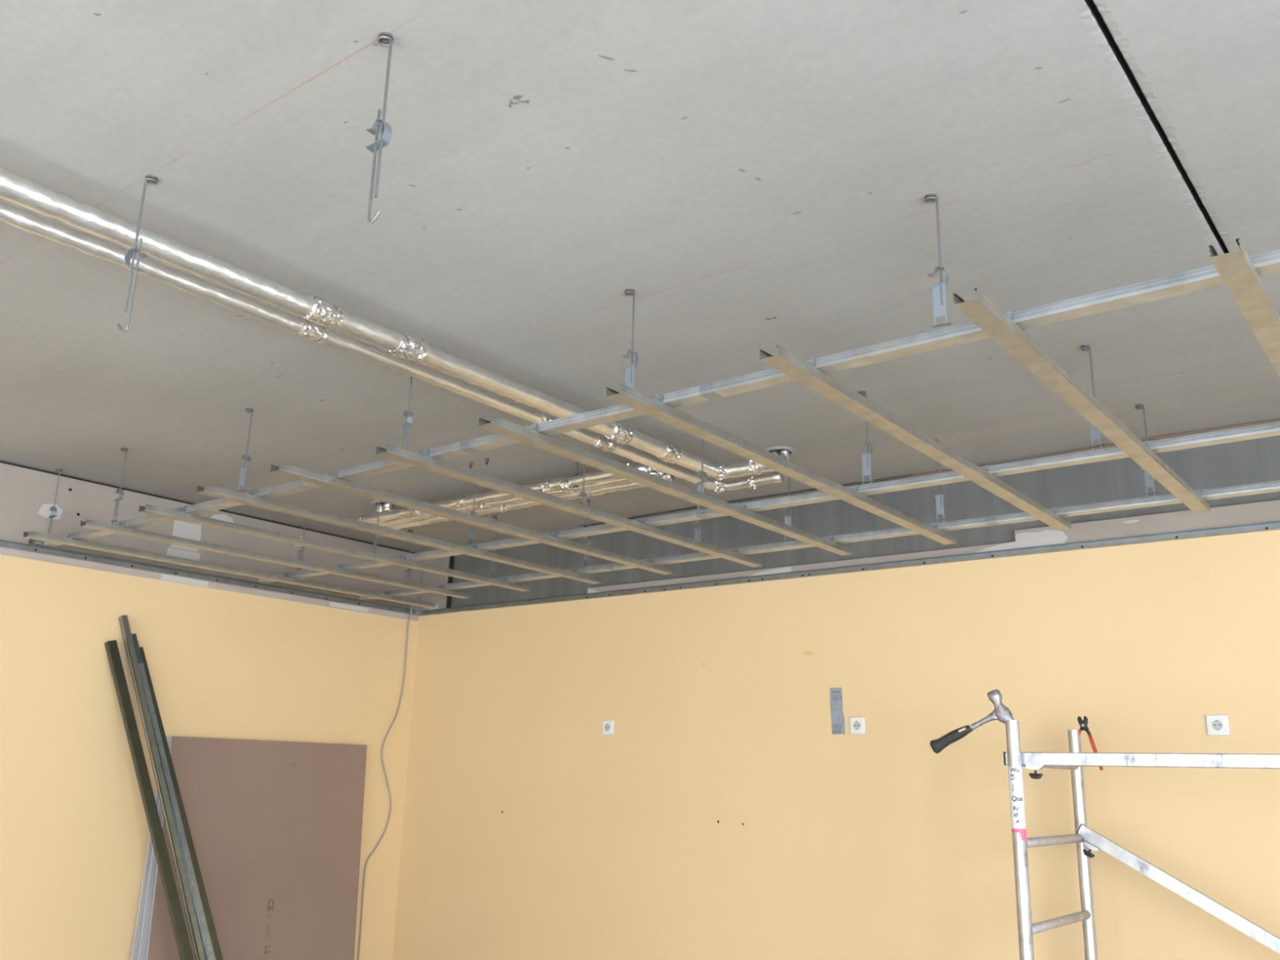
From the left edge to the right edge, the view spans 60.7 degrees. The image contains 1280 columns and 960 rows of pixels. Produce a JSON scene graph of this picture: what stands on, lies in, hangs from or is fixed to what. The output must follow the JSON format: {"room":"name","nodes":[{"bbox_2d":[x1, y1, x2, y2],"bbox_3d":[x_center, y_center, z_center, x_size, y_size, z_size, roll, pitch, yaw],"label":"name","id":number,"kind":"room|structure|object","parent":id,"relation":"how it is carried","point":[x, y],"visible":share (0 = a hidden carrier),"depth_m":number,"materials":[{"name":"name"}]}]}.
{"room":"building under construction","nodes":[
{"label":"building under construction","id":0,"kind":"room"},
{"bbox_2d":[0,460,422,959],"bbox_3d":[-4.360,0.980,3.794,0.300,2.977,8.900,-10,-19,37],"label":"wall","id":1,"kind":"structure","parent":0,"point":[224,660],"depth_m":5.75,"materials":[{"name":"yellow paint"}]},
{"bbox_2d":[0,539,416,614],"bbox_3d":[-4.091,-0.044,4.117,0.027,0.028,8.470,-10,-19,37],"label":"track","id":2,"kind":"object","parent":1,"relation":"attached to","point":[5,544],"visible":1,"depth_m":6.09,"materials":[{"name":"grey"}]},
{"bbox_2d":[28,538,410,608],"bbox_3d":[-2.267,0.565,6.309,0.055,0.027,2.400,-10,-19,37],"label":"batten","id":3,"kind":"object","parent":2,"relation":"on","point":[34,542],"visible":0.72,"depth_m":6.08,"materials":[{"name":"metal"}]},
{"bbox_2d":[357,604,412,959],"bbox_3d":[-1.611,2.046,6.790,0.160,2.645,0.364,1,-15,0],"label":"cable","id":4,"kind":"object","parent":1,"relation":"attached to","point":[406,651],"visible":0.88,"depth_m":6.94,"materials":[{"name":"grey plastic"}]},
{"bbox_2d":[0,0,1279,552],"bbox_3d":[-0.686,-1.139,1.703,9.200,0.200,9.300,-10,-19,37],"label":"ceiling","id":5,"kind":"structure","parent":0,"point":[758,174],"depth_m":2.88,"materials":[{"name":"concrete"}]},
{"bbox_2d":[48,468,62,533],"bbox_3d":[-2.936,0.125,5.484,0.036,0.376,0.052,15,-20,-41],"label":"wire hanger","id":6,"kind":"object","parent":5,"relation":"hanging from","point":[53,508],"visible":0.91,"depth_m":5.47,"materials":[{"name":"silver metal"}]},
{"bbox_2d":[111,447,128,523],"bbox_3d":[-2.420,0.032,5.093,0.052,0.376,0.036,-8,-18,31],"label":"wire hanger","id":7,"kind":"object","parent":5,"relation":"hanging from","point":[121,491],"visible":0.97,"depth_m":5.07,"materials":[{"name":"silver metal"}]},
{"bbox_2d":[116,174,158,332],"bbox_3d":[-1.245,-0.560,2.708,0.050,0.420,0.032,-1,-15,8],"label":"wire hanger","id":8,"kind":"object","parent":5,"relation":"hanging from","point":[152,180],"visible":1,"depth_m":2.70,"materials":[{"name":"silver metal"}]},
{"bbox_2d":[236,408,253,493],"bbox_3d":[-1.615,-0.112,4.483,0.052,0.376,0.036,-5,-16,23],"label":"wire hanger","id":9,"kind":"object","parent":5,"relation":"hanging from","point":[243,468],"visible":0.95,"depth_m":4.46,"materials":[{"name":"silver metal"}]},
{"bbox_2d":[43,248,1279,546],"bbox_3d":[-0.167,-0.182,3.333,7.000,0.028,0.060,-10,-19,37],"label":"carrier","id":10,"kind":"object","parent":9,"relation":"hanging from","point":[1266,264],"visible":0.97,"depth_m":2.81,"materials":[{"name":"metal"}]},
{"bbox_2d":[66,532,85,540],"bbox_3d":[-2.710,0.279,5.257,0.044,0.041,0.075,-10,-19,37],"label":"connector","id":11,"kind":"object","parent":10,"relation":"attached to","point":[68,535],"visible":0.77,"depth_m":5.23,"materials":[{"name":"silver metal"}]},
{"bbox_2d":[117,520,137,528],"bbox_3d":[-2.327,0.210,4.968,0.044,0.041,0.075,-10,-19,37],"label":"connector","id":12,"kind":"object","parent":10,"relation":"attached to","point":[120,523],"visible":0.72,"depth_m":4.94,"materials":[{"name":"silver metal"}]},
{"bbox_2d":[177,505,199,515],"bbox_3d":[-1.925,0.138,4.663,0.044,0.041,0.075,-10,-19,37],"label":"connector","id":13,"kind":"object","parent":10,"relation":"attached to","point":[180,509],"visible":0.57,"depth_m":4.64,"materials":[{"name":"silver metal"}]},
{"bbox_2d":[22,530,435,608],"bbox_3d":[-2.087,0.526,6.023,0.055,0.027,2.490,-10,-19,37],"label":"batten","id":14,"kind":"object","parent":10,"relation":"hanging from","point":[30,535],"visible":1,"depth_m":5.78,"materials":[{"name":"metal"}]},
{"bbox_2d":[283,572,298,578],"bbox_3d":[-1.969,0.545,6.173,0.044,0.041,0.075,-10,-19,37],"label":"connector","id":15,"kind":"object","parent":14,"relation":"attached to","point":[285,574],"visible":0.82,"depth_m":6.15,"materials":[{"name":"silver metal"}]},
{"bbox_2d":[248,488,270,499],"bbox_3d":[-1.517,0.065,4.355,0.044,0.041,0.075,-10,-19,37],"label":"connector","id":16,"kind":"object","parent":10,"relation":"attached to","point":[253,493],"visible":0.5,"depth_m":4.33,"materials":[{"name":"silver metal"}]},
{"bbox_2d":[80,519,470,598],"bbox_3d":[-1.743,0.443,5.685,0.055,0.027,2.302,-10,-19,37],"label":"batten","id":17,"kind":"object","parent":10,"relation":"hanging from","point":[91,524],"visible":1,"depth_m":5.47,"materials":[{"name":"metal"}]},
{"bbox_2d":[137,504,530,591],"bbox_3d":[-1.347,0.369,5.373,0.055,0.027,2.292,-10,-19,37],"label":"batten","id":18,"kind":"object","parent":10,"relation":"hanging from","point":[148,509],"visible":1,"depth_m":5.15,"materials":[{"name":"metal"}]},
{"bbox_2d":[328,470,350,481],"bbox_3d":[-1.117,-0.007,4.052,0.044,0.041,0.075,-10,-19,37],"label":"connector","id":19,"kind":"object","parent":10,"relation":"attached to","point":[333,474],"visible":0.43,"depth_m":4.03,"materials":[{"name":"silver metal"}]},
{"bbox_2d":[195,484,601,584],"bbox_3d":[-0.951,0.291,5.050,0.055,0.027,2.349,-10,-19,37],"label":"batten","id":20,"kind":"object","parent":10,"relation":"hanging from","point":[208,490],"visible":1,"depth_m":4.79,"materials":[{"name":"metal"}]},
{"bbox_2d":[418,448,442,461],"bbox_3d":[-0.720,-0.078,3.752,0.044,0.041,0.075,-10,-19,37],"label":"connector","id":21,"kind":"object","parent":10,"relation":"attached to","point":[424,453],"visible":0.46,"depth_m":3.73,"materials":[{"name":"silver metal"}]},
{"bbox_2d":[270,462,672,574],"bbox_3d":[-0.568,0.213,4.726,0.055,0.027,2.330,-10,-19,37],"label":"batten","id":22,"kind":"object","parent":10,"relation":"hanging from","point":[286,470],"visible":1,"depth_m":4.46,"materials":[{"name":"metal"}]},
{"bbox_2d":[526,422,551,436],"bbox_3d":[-0.322,-0.149,3.451,0.044,0.041,0.075,-10,-19,37],"label":"connector","id":23,"kind":"object","parent":10,"relation":"attached to","point":[533,428],"visible":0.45,"depth_m":3.42,"materials":[{"name":"silver metal"}]},
{"bbox_2d":[375,444,762,567],"bbox_3d":[-0.136,0.155,4.470,0.055,0.027,2.323,-10,-19,37],"label":"batten","id":24,"kind":"object","parent":10,"relation":"hanging from","point":[393,452],"visible":1,"depth_m":4.19,"materials":[{"name":"metal"}]},
{"bbox_2d":[649,393,663,402],"bbox_3d":[0.064,-0.218,3.159,0.044,0.041,0.075,-10,-19,37],"label":"connector","id":25,"kind":"object","parent":10,"relation":"attached to","point":[660,397],"visible":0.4,"depth_m":3.13,"materials":[{"name":"silver metal"}]},
{"bbox_2d":[804,357,815,366],"bbox_3d":[0.453,-0.288,2.865,0.044,0.041,0.075,-10,-19,37],"label":"connector","id":26,"kind":"object","parent":10,"relation":"attached to","point":[812,359],"visible":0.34,"depth_m":2.83,"materials":[{"name":"silver metal"}]},
{"bbox_2d":[1006,311,1012,319],"bbox_3d":[0.860,-0.361,2.558,0.044,0.041,0.075,-10,-19,37],"label":"connector","id":27,"kind":"object","parent":10,"relation":"attached to","point":[1009,313],"visible":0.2,"depth_m":2.53,"materials":[{"name":"silver metal"}]},
{"bbox_2d":[952,287,1210,513],"bbox_3d":[1.401,-0.144,3.222,0.055,0.027,2.284,-10,-19,37],"label":"batten","id":28,"kind":"object","parent":10,"relation":"attached to","point":[982,311],"visible":1,"depth_m":2.87,"materials":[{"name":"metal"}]},
{"bbox_2d":[1208,237,1279,377],"bbox_3d":[1.818,-0.203,2.966,0.055,0.027,2.240,-10,-19,37],"label":"batten","id":29,"kind":"object","parent":10,"relation":"attached to","point":[1236,268],"visible":1,"depth_m":2.29,"materials":[{"name":"metal"}]},
{"bbox_2d":[296,507,306,571],"bbox_3d":[-1.909,0.341,6.189,0.052,0.376,0.036,-6,-17,26],"label":"wire hanger","id":30,"kind":"object","parent":5,"relation":"hanging from","point":[300,552],"visible":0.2,"depth_m":6.17,"materials":[{"name":"silver metal"}]},
{"bbox_2d":[371,500,380,553],"bbox_3d":[-1.395,0.249,5.801,0.052,0.376,0.036,-13,-21,43],"label":"wire hanger","id":31,"kind":"object","parent":5,"relation":"hanging from","point":[375,544],"visible":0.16,"depth_m":5.78,"materials":[{"name":"silver metal"}]},
{"bbox_2d":[365,31,393,223],"bbox_3d":[-0.512,-0.693,2.150,0.050,0.420,0.032,-7,-17,27],"label":"wire hanger","id":32,"kind":"object","parent":5,"relation":"hanging from","point":[384,38],"visible":1,"depth_m":2.14,"materials":[{"name":"silver metal"}]},
{"bbox_2d":[370,500,398,513],"bbox_3d":[-1.417,0.156,6.072,0.147,0.059,0.148,-10,-19,37],"label":"ceiling collar","id":33,"kind":"structure","parent":5,"relation":"attached to","point":[384,506],"depth_m":6.05,"materials":[{"name":"metal"}]},
{"bbox_2d":[0,200,783,493],"bbox_3d":[-1.978,-0.808,2.282,0.370,0.075,7.734,-11,-20,39],"label":"pipe","id":34,"kind":"object","parent":5,"relation":"hanging from","point":[20,219],"visible":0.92,"depth_m":3.45,"materials":[{"name":"metal"}]},
{"bbox_2d":[0,167,787,480],"bbox_3d":[-1.812,-0.876,2.044,0.386,0.086,7.556,-10,-19,37],"label":"pipe","id":35,"kind":"object","parent":5,"relation":"attached to","point":[24,192],"visible":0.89,"depth_m":3.28,"materials":[{"name":"metal"}]},
{"bbox_2d":[400,360,414,449],"bbox_3d":[-0.824,-0.254,3.887,0.036,0.376,0.052,15,-21,-42],"label":"wire hanger","id":36,"kind":"object","parent":5,"relation":"hanging from","point":[407,414],"visible":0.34,"depth_m":3.86,"materials":[{"name":"silver metal"}]},
{"bbox_2d":[404,529,413,588],"bbox_3d":[-1.411,0.491,6.695,0.052,0.376,0.036,-6,-17,26],"label":"wire hanger","id":37,"kind":"object","parent":5,"relation":"hanging from","point":[408,571],"visible":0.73,"depth_m":6.67,"materials":[{"name":"silver metal"}]},
{"bbox_2d":[468,461,472,468],"bbox_3d":[-0.809,-0.071,5.223,0.017,0.030,0.017,10,-17,-28],"label":"plug","id":38,"kind":"object","parent":5,"relation":"attached to","point":[470,463],"visible":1,"depth_m":5.22,"materials":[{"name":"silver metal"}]},
{"bbox_2d":[467,484,476,545],"bbox_3d":[-0.819,0.146,5.365,0.052,0.376,0.036,-12,-20,40],"label":"wire hanger","id":39,"kind":"object","parent":5,"relation":"hanging from","point":[471,526],"visible":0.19,"depth_m":5.34,"materials":[{"name":"silver metal"}]},
{"bbox_2d":[484,457,488,464],"bbox_3d":[-0.722,-0.087,5.157,0.017,0.030,0.017,10,-17,-28],"label":"plug","id":40,"kind":"object","parent":5,"relation":"attached to","point":[486,460],"visible":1,"depth_m":5.15,"materials":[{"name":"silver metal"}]},
{"bbox_2d":[489,515,497,577],"bbox_3d":[-0.834,0.388,6.260,0.052,0.376,0.036,-13,-21,43],"label":"wire hanger","id":41,"kind":"object","parent":5,"relation":"hanging from","point":[492,569],"visible":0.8,"depth_m":6.24,"materials":[{"name":"silver metal"}]},
{"bbox_2d":[373,477,632,526],"bbox_3d":[-0.712,0.109,5.585,2.039,0.058,0.057,-10,-19,37],"label":"pipe","id":42,"kind":"object","parent":5,"relation":"hanging from","point":[500,503],"visible":0.35,"depth_m":5.55,"materials":[{"name":"metal"}]},
{"bbox_2d":[357,462,671,524],"bbox_3d":[-0.712,0.115,5.541,2.080,0.121,0.194,-10,-19,37],"label":"pipe","id":43,"kind":"object","parent":5,"relation":"attached to","point":[566,484],"visible":0.56,"depth_m":5.39,"materials":[{"name":"metal"}]},
{"bbox_2d":[385,475,674,529],"bbox_3d":[-0.663,0.130,5.660,2.048,0.063,0.058,-10,-19,37],"label":"pipe","id":44,"kind":"object","parent":5,"relation":"hanging from","point":[622,486],"visible":0.41,"depth_m":5.59,"materials":[{"name":"metal"}]},
{"bbox_2d":[573,462,579,487],"bbox_3d":[-0.298,-0.024,5.166,0.068,0.126,0.008,-10,-19,37],"label":"clamp","id":45,"kind":"object","parent":5,"relation":"hanging from","point":[576,462],"visible":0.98,"depth_m":5.17,"materials":[{"name":"grey"}]},
{"bbox_2d":[577,463,587,528],"bbox_3d":[-0.257,0.046,4.942,0.036,0.376,0.052,14,-19,-38],"label":"wire hanger","id":46,"kind":"object","parent":5,"relation":"hanging from","point":[584,495],"visible":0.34,"depth_m":4.92,"materials":[{"name":"silver metal"}]},
{"bbox_2d":[582,499,591,566],"bbox_3d":[-0.281,0.288,5.841,0.052,0.376,0.036,-11,-19,38],"label":"wire hanger","id":47,"kind":"object","parent":5,"relation":"hanging from","point":[588,538],"visible":0.62,"depth_m":5.82,"materials":[{"name":"silver metal"}]},
{"bbox_2d":[621,288,639,389],"bbox_3d":[-0.027,-0.397,3.284,0.052,0.376,0.036,-8,-18,31],"label":"wire hanger","id":48,"kind":"object","parent":5,"relation":"hanging from","point":[629,370],"visible":0.89,"depth_m":3.27,"materials":[{"name":"silver metal"}]},
{"bbox_2d":[692,483,702,552],"bbox_3d":[0.287,0.186,5.411,0.052,0.376,0.036,-8,-18,32],"label":"wire hanger","id":49,"kind":"object","parent":5,"relation":"hanging from","point":[697,531],"visible":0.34,"depth_m":5.39,"materials":[{"name":"silver metal"}]},
{"bbox_2d":[695,439,706,510],"bbox_3d":[0.255,-0.046,4.553,0.052,0.376,0.036,-10,-19,37],"label":"wire hanger","id":50,"kind":"object","parent":5,"relation":"hanging from","point":[700,485],"visible":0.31,"depth_m":4.53,"materials":[{"name":"silver metal"}]},
{"bbox_2d":[582,474,912,527],"bbox_3d":[0.471,0.124,5.863,2.101,0.013,0.044,-10,-19,37],"label":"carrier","id":51,"kind":"object","parent":50,"relation":"hanging from","point":[906,475],"visible":0.7,"depth_m":5.71,"materials":[{"name":"grey metal"}]},
{"bbox_2d":[764,446,795,460],"bbox_3d":[0.627,-0.109,4.921,0.144,0.056,0.145,-10,-19,37],"label":"light","id":52,"kind":"object","parent":5,"relation":"attached to","point":[786,451],"depth_m":4.89,"materials":[{"name":"metal"}]},
{"bbox_2d":[781,476,793,542],"bbox_3d":[0.689,0.114,5.106,0.052,0.376,0.036,-7,-17,28],"label":"wire hanger","id":53,"kind":"object","parent":5,"relation":"hanging from","point":[787,518],"visible":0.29,"depth_m":5.09,"materials":[{"name":"silver metal"}]},
{"bbox_2d":[857,391,873,484],"bbox_3d":[0.847,-0.153,4.105,0.052,0.376,0.036,-6,-17,26],"label":"wire hanger","id":54,"kind":"object","parent":5,"relation":"hanging from","point":[866,462],"visible":0.74,"depth_m":4.08,"materials":[{"name":"silver metal"}]},
{"bbox_2d":[257,421,1279,582],"bbox_3d":[0.573,0.085,4.250,7.000,0.028,0.060,-10,-19,37],"label":"carrier","id":55,"kind":"object","parent":54,"relation":"hanging from","point":[1268,429],"visible":0.91,"depth_m":3.94,"materials":[{"name":"metal"}]},
{"bbox_2d":[337,563,343,568],"bbox_3d":[-1.586,0.477,5.884,0.044,0.041,0.075,-10,-19,37],"label":"connector","id":56,"kind":"object","parent":55,"relation":"attached to","point":[339,566],"visible":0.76,"depth_m":5.86,"materials":[{"name":"silver metal"}]},
{"bbox_2d":[399,554,416,561],"bbox_3d":[-1.184,0.405,5.580,0.044,0.041,0.075,-10,-19,37],"label":"connector","id":57,"kind":"object","parent":55,"relation":"attached to","point":[402,556],"visible":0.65,"depth_m":5.56,"materials":[{"name":"silver metal"}]},
{"bbox_2d":[471,542,479,548],"bbox_3d":[-0.776,0.331,5.271,0.044,0.041,0.075,-10,-19,37],"label":"connector","id":58,"kind":"object","parent":55,"relation":"attached to","point":[472,544],"visible":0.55,"depth_m":5.25,"materials":[{"name":"silver metal"}]},
{"bbox_2d":[549,530,556,537],"bbox_3d":[-0.376,0.260,4.968,0.044,0.041,0.075,-10,-19,37],"label":"connector","id":59,"kind":"object","parent":55,"relation":"attached to","point":[554,534],"visible":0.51,"depth_m":4.94,"materials":[{"name":"silver metal"}]},
{"bbox_2d":[635,517,645,524],"bbox_3d":[0.020,0.189,4.669,0.044,0.041,0.075,-10,-19,37],"label":"connector","id":60,"kind":"object","parent":55,"relation":"attached to","point":[642,521],"visible":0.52,"depth_m":4.64,"materials":[{"name":"silver metal"}]},
{"bbox_2d":[478,414,852,555],"bbox_3d":[0.243,0.077,4.146,0.055,0.027,2.307,-10,-19,37],"label":"batten","id":61,"kind":"object","parent":55,"relation":"hanging from","point":[499,425],"visible":1,"depth_m":3.85,"materials":[{"name":"metal"}]},
{"bbox_2d":[736,502,746,508],"bbox_3d":[0.418,0.117,4.368,0.044,0.041,0.075,-10,-19,37],"label":"connector","id":62,"kind":"object","parent":55,"relation":"attached to","point":[743,505],"visible":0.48,"depth_m":4.34,"materials":[{"name":"silver metal"}]},
{"bbox_2d":[605,383,955,544],"bbox_3d":[0.635,0.009,3.861,0.055,0.027,2.306,-10,-19,37],"label":"batten","id":63,"kind":"object","parent":55,"relation":"attached to","point":[628,397],"visible":1,"depth_m":3.55,"materials":[{"name":"metal"}]},
{"bbox_2d":[846,484,857,492],"bbox_3d":[0.804,0.048,4.076,0.044,0.041,0.075,-10,-19,37],"label":"connector","id":64,"kind":"object","parent":55,"relation":"attached to","point":[855,488],"visible":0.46,"depth_m":4.05,"materials":[{"name":"silver metal"}]},
{"bbox_2d":[759,344,1071,530],"bbox_3d":[1.015,-0.064,3.554,0.055,0.027,2.275,-10,-19,37],"label":"batten","id":65,"kind":"object","parent":55,"relation":"attached to","point":[787,362],"visible":1,"depth_m":3.23,"materials":[{"name":"metal"}]},
{"bbox_2d":[982,465,988,471],"bbox_3d":[1.194,-0.022,3.781,0.044,0.041,0.075,-10,-19,37],"label":"connector","id":66,"kind":"object","parent":55,"relation":"attached to","point":[986,467],"visible":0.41,"depth_m":3.75,"materials":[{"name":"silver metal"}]},
{"bbox_2d":[880,418,1279,481],"bbox_3d":[2.153,-0.165,4.611,2.467,0.026,0.037,-10,-19,36],"label":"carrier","id":67,"kind":"object","parent":54,"relation":"hanging from","point":[1278,420],"visible":0.65,"depth_m":4.58,"materials":[{"name":"silver metal"}]},
{"bbox_2d":[924,193,951,330],"bbox_3d":[0.736,-0.534,2.706,0.052,0.376,0.036,-7,-17,27],"label":"wire hanger","id":68,"kind":"object","parent":5,"relation":"hanging from","point":[939,291],"visible":0.98,"depth_m":2.68,"materials":[{"name":"silver metal"}]},
{"bbox_2d":[932,439,946,522],"bbox_3d":[1.273,0.009,4.664,0.052,0.376,0.036,-5,-17,24],"label":"wire hanger","id":69,"kind":"object","parent":5,"relation":"hanging from","point":[939,498],"visible":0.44,"depth_m":4.64,"materials":[{"name":"silver metal"}]},
{"bbox_2d":[359,480,1279,599],"bbox_3d":[1.016,0.244,4.797,7.000,0.028,0.060,-10,-19,37],"label":"carrier","id":70,"kind":"object","parent":69,"relation":"hanging from","point":[1274,486],"visible":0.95,"depth_m":4.59,"materials":[{"name":"metal"}]},
{"bbox_2d":[384,590,398,596],"bbox_3d":[-1.526,0.704,6.721,0.044,0.041,0.075,-10,-19,37],"label":"connector","id":71,"kind":"object","parent":70,"relation":"attached to","point":[386,592],"visible":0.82,"depth_m":6.70,"materials":[{"name":"silver metal"}]},
{"bbox_2d":[500,575,515,582],"bbox_3d":[-0.742,0.564,6.128,0.044,0.041,0.075,-10,-19,37],"label":"connector","id":72,"kind":"object","parent":70,"relation":"attached to","point":[502,578],"visible":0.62,"depth_m":6.10,"materials":[{"name":"silver metal"}]},
{"bbox_2d":[570,567,577,572],"bbox_3d":[-0.334,0.490,5.819,0.044,0.041,0.075,-10,-19,37],"label":"connector","id":73,"kind":"object","parent":70,"relation":"attached to","point":[575,570],"visible":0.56,"depth_m":5.79,"materials":[{"name":"silver metal"}]},
{"bbox_2d":[645,557,661,565],"bbox_3d":[0.067,0.419,5.516,0.044,0.041,0.075,-10,-19,37],"label":"connector","id":74,"kind":"object","parent":70,"relation":"attached to","point":[651,559],"visible":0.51,"depth_m":5.49,"materials":[{"name":"silver metal"}]},
{"bbox_2d":[729,546,737,552],"bbox_3d":[0.463,0.348,5.216,0.044,0.041,0.075,-10,-19,37],"label":"connector","id":75,"kind":"object","parent":70,"relation":"attached to","point":[735,550],"visible":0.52,"depth_m":5.19,"materials":[{"name":"silver metal"}]},
{"bbox_2d":[823,535,832,541],"bbox_3d":[0.861,0.276,4.915,0.044,0.041,0.075,-10,-19,37],"label":"connector","id":76,"kind":"object","parent":70,"relation":"attached to","point":[830,538],"visible":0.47,"depth_m":4.89,"materials":[{"name":"silver metal"}]},
{"bbox_2d":[927,522,937,528],"bbox_3d":[1.247,0.207,4.623,0.044,0.041,0.075,-10,-19,37],"label":"connector","id":77,"kind":"object","parent":70,"relation":"attached to","point":[935,525],"visible":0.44,"depth_m":4.60,"materials":[{"name":"silver metal"}]},
{"bbox_2d":[1080,344,1104,449],"bbox_3d":[1.495,-0.269,3.616,0.052,0.376,0.036,-13,-21,42],"label":"wire hanger","id":78,"kind":"object","parent":5,"relation":"hanging from","point":[1095,433],"visible":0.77,"depth_m":3.59,"materials":[{"name":"silver metal"}]},
{"bbox_2d":[1135,404,1157,497],"bbox_3d":[1.930,-0.108,4.170,0.052,0.376,0.036,-12,-20,41],"label":"wire hanger","id":79,"kind":"object","parent":5,"relation":"hanging from","point":[1148,479],"visible":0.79,"depth_m":4.14,"materials":[{"name":"silver metal"}]},
{"bbox_2d":[392,499,1279,959],"bbox_3d":[1.892,1.337,4.524,9.200,2.973,0.036,-10,-19,37],"label":"wall","id":80,"kind":"structure","parent":0,"point":[722,815],"depth_m":5.22,"materials":[{"name":"yellow paint"}]},
{"bbox_2d":[602,720,613,734],"bbox_3d":[-0.180,1.391,6.152,0.081,0.081,0.014,-10,-19,37],"label":"wall socket","id":81,"kind":"object","parent":80,"relation":"attached to","point":[607,725],"visible":1,"depth_m":6.14,"materials":[{"name":"white plastic"}]},
{"bbox_2d":[802,650,813,654],"bbox_3d":[0.844,0.867,5.486,0.070,0.022,0.002,-10,-19,37],"label":"stain","id":82,"kind":"object","parent":80,"relation":"attached to","point":[804,652],"depth_m":5.49,"materials":[{"name":"brown"}]},
{"bbox_2d":[830,687,844,734],"bbox_3d":[0.959,1.123,5.317,0.076,0.224,0.002,-10,-19,37],"label":"tape strip","id":83,"kind":"object","parent":80,"relation":"attached to","point":[837,720],"visible":1,"depth_m":5.32,"materials":[{"name":"grey"}]},
{"bbox_2d":[832,729,840,733],"bbox_3d":[0.952,1.218,5.295,0.042,0.018,0.001,-10,-19,37],"label":"print","id":84,"kind":"object","parent":83,"relation":"attached to","point":[834,731],"depth_m":5.29,"materials":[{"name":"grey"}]},
{"bbox_2d":[831,694,841,699],"bbox_3d":[0.960,1.060,5.334,0.052,0.023,0.001,-10,-19,37],"label":"print","id":85,"kind":"object","parent":83,"relation":"attached to","point":[833,696],"depth_m":5.33,"materials":[{"name":"grey"}]},
{"bbox_2d":[418,520,1279,615],"bbox_3d":[1.891,0.291,4.788,8.520,0.028,0.027,-10,-19,37],"label":"track","id":86,"kind":"object","parent":80,"relation":"attached to","point":[1271,526],"visible":1,"depth_m":5.26,"materials":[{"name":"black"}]},
{"bbox_2d":[849,716,865,733],"bbox_3d":[1.040,1.174,5.229,0.081,0.081,0.014,-10,-19,37],"label":"wall socket","id":87,"kind":"object","parent":80,"relation":"attached to","point":[857,724],"visible":1,"depth_m":5.22,"materials":[{"name":"white plastic"}]},
{"bbox_2d":[1205,714,1230,735],"bbox_3d":[2.269,0.963,4.297,0.081,0.081,0.014,-10,-19,37],"label":"wall socket","id":88,"kind":"object","parent":80,"relation":"attached to","point":[1216,724],"visible":1,"depth_m":4.29,"materials":[{"name":"white plastic"}]},
{"bbox_2d":[418,435,1279,612],"bbox_3d":[2.003,1.365,4.665,9.200,2.997,0.324,-10,-19,37],"label":"wall","id":89,"kind":"structure","parent":0,"point":[1257,460],"depth_m":5.37,"materials":[{"name":"concrete"}]},
{"bbox_3d":[-0.762,1.903,0.880,9.200,0.150,9.300,-10,-19,37],"label":"floor","id":90,"kind":"structure","parent":0,"visible":0},
{"bbox_2d":[130,736,167,959],"bbox_3d":[-2.158,2.320,6.080,0.060,1.691,1.359,-10,-19,37],"label":"plasterboard","id":91,"kind":"object","parent":90,"relation":"on","point":[136,940],"visible":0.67,"depth_m":5.60,"materials":[{"name":"grey paper"}]},
{"bbox_2d":[104,640,194,959],"bbox_3d":[-2.364,1.895,5.429,0.873,2.168,0.057,3,-15,-5],"label":"metal profile","id":92,"kind":"object","parent":90,"relation":"on","point":[153,818],"visible":1,"depth_m":5.48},
{"bbox_2d":[137,736,171,959],"bbox_3d":[-2.130,2.320,6.083,0.072,1.692,1.331,-10,-19,37],"label":"plasterboard","id":93,"kind":"object","parent":90,"relation":"on","point":[142,955],"visible":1,"depth_m":5.60,"materials":[{"name":"grey paper"}]},
{"bbox_2d":[118,614,205,959],"bbox_3d":[-2.325,1.837,5.472,0.881,2.300,0.048,3,-15,-4],"label":"metal profile","id":94,"kind":"object","parent":90,"relation":"on","point":[185,893],"visible":1,"depth_m":5.52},
{"bbox_2d":[131,633,215,959],"bbox_3d":[-2.292,1.892,5.500,0.891,2.213,0.057,2,-15,-4],"label":"stud","id":95,"kind":"object","parent":90,"relation":"on","point":[197,902],"visible":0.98,"depth_m":5.52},
{"bbox_2d":[139,646,223,959],"bbox_3d":[-2.268,1.937,5.538,0.885,2.149,0.056,3,-15,-5],"label":"stud","id":96,"kind":"object","parent":90,"relation":"on","point":[217,952],"visible":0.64,"depth_m":5.57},
{"bbox_2d":[146,736,367,959],"bbox_3d":[-2.097,2.323,6.090,0.084,1.693,1.298,-10,-19,37],"label":"plasterboard","id":97,"kind":"object","parent":90,"relation":"on","point":[275,827],"visible":1,"depth_m":6.18,"materials":[{"name":"brown paper"}]},
{"bbox_2d":[1003,720,1279,959],"bbox_3d":[2.252,1.661,3.388,1.950,1.772,0.802,-10,-19,37],"label":"scaffold","id":98,"kind":"object","parent":90,"relation":"on","point":[1085,837],"visible":1,"depth_m":3.86,"materials":[{"name":"metal"}]},
{"bbox_2d":[929,688,1013,753],"bbox_3d":[1.209,0.883,3.993,0.322,0.228,0.037,-10,-19,37],"label":"hammer","id":99,"kind":"object","parent":98,"relation":"hanging from","point":[1001,713],"visible":1,"depth_m":3.97,"materials":[{"name":"metal"}]},
{"bbox_2d":[1077,715,1102,770],"bbox_3d":[1.801,1.056,4.393,0.096,0.213,0.024,-10,-19,37],"label":"pliers","id":100,"kind":"object","parent":98,"relation":"hanging from","point":[1083,723],"visible":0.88,"depth_m":4.41,"materials":[{"name":"red plastic"}]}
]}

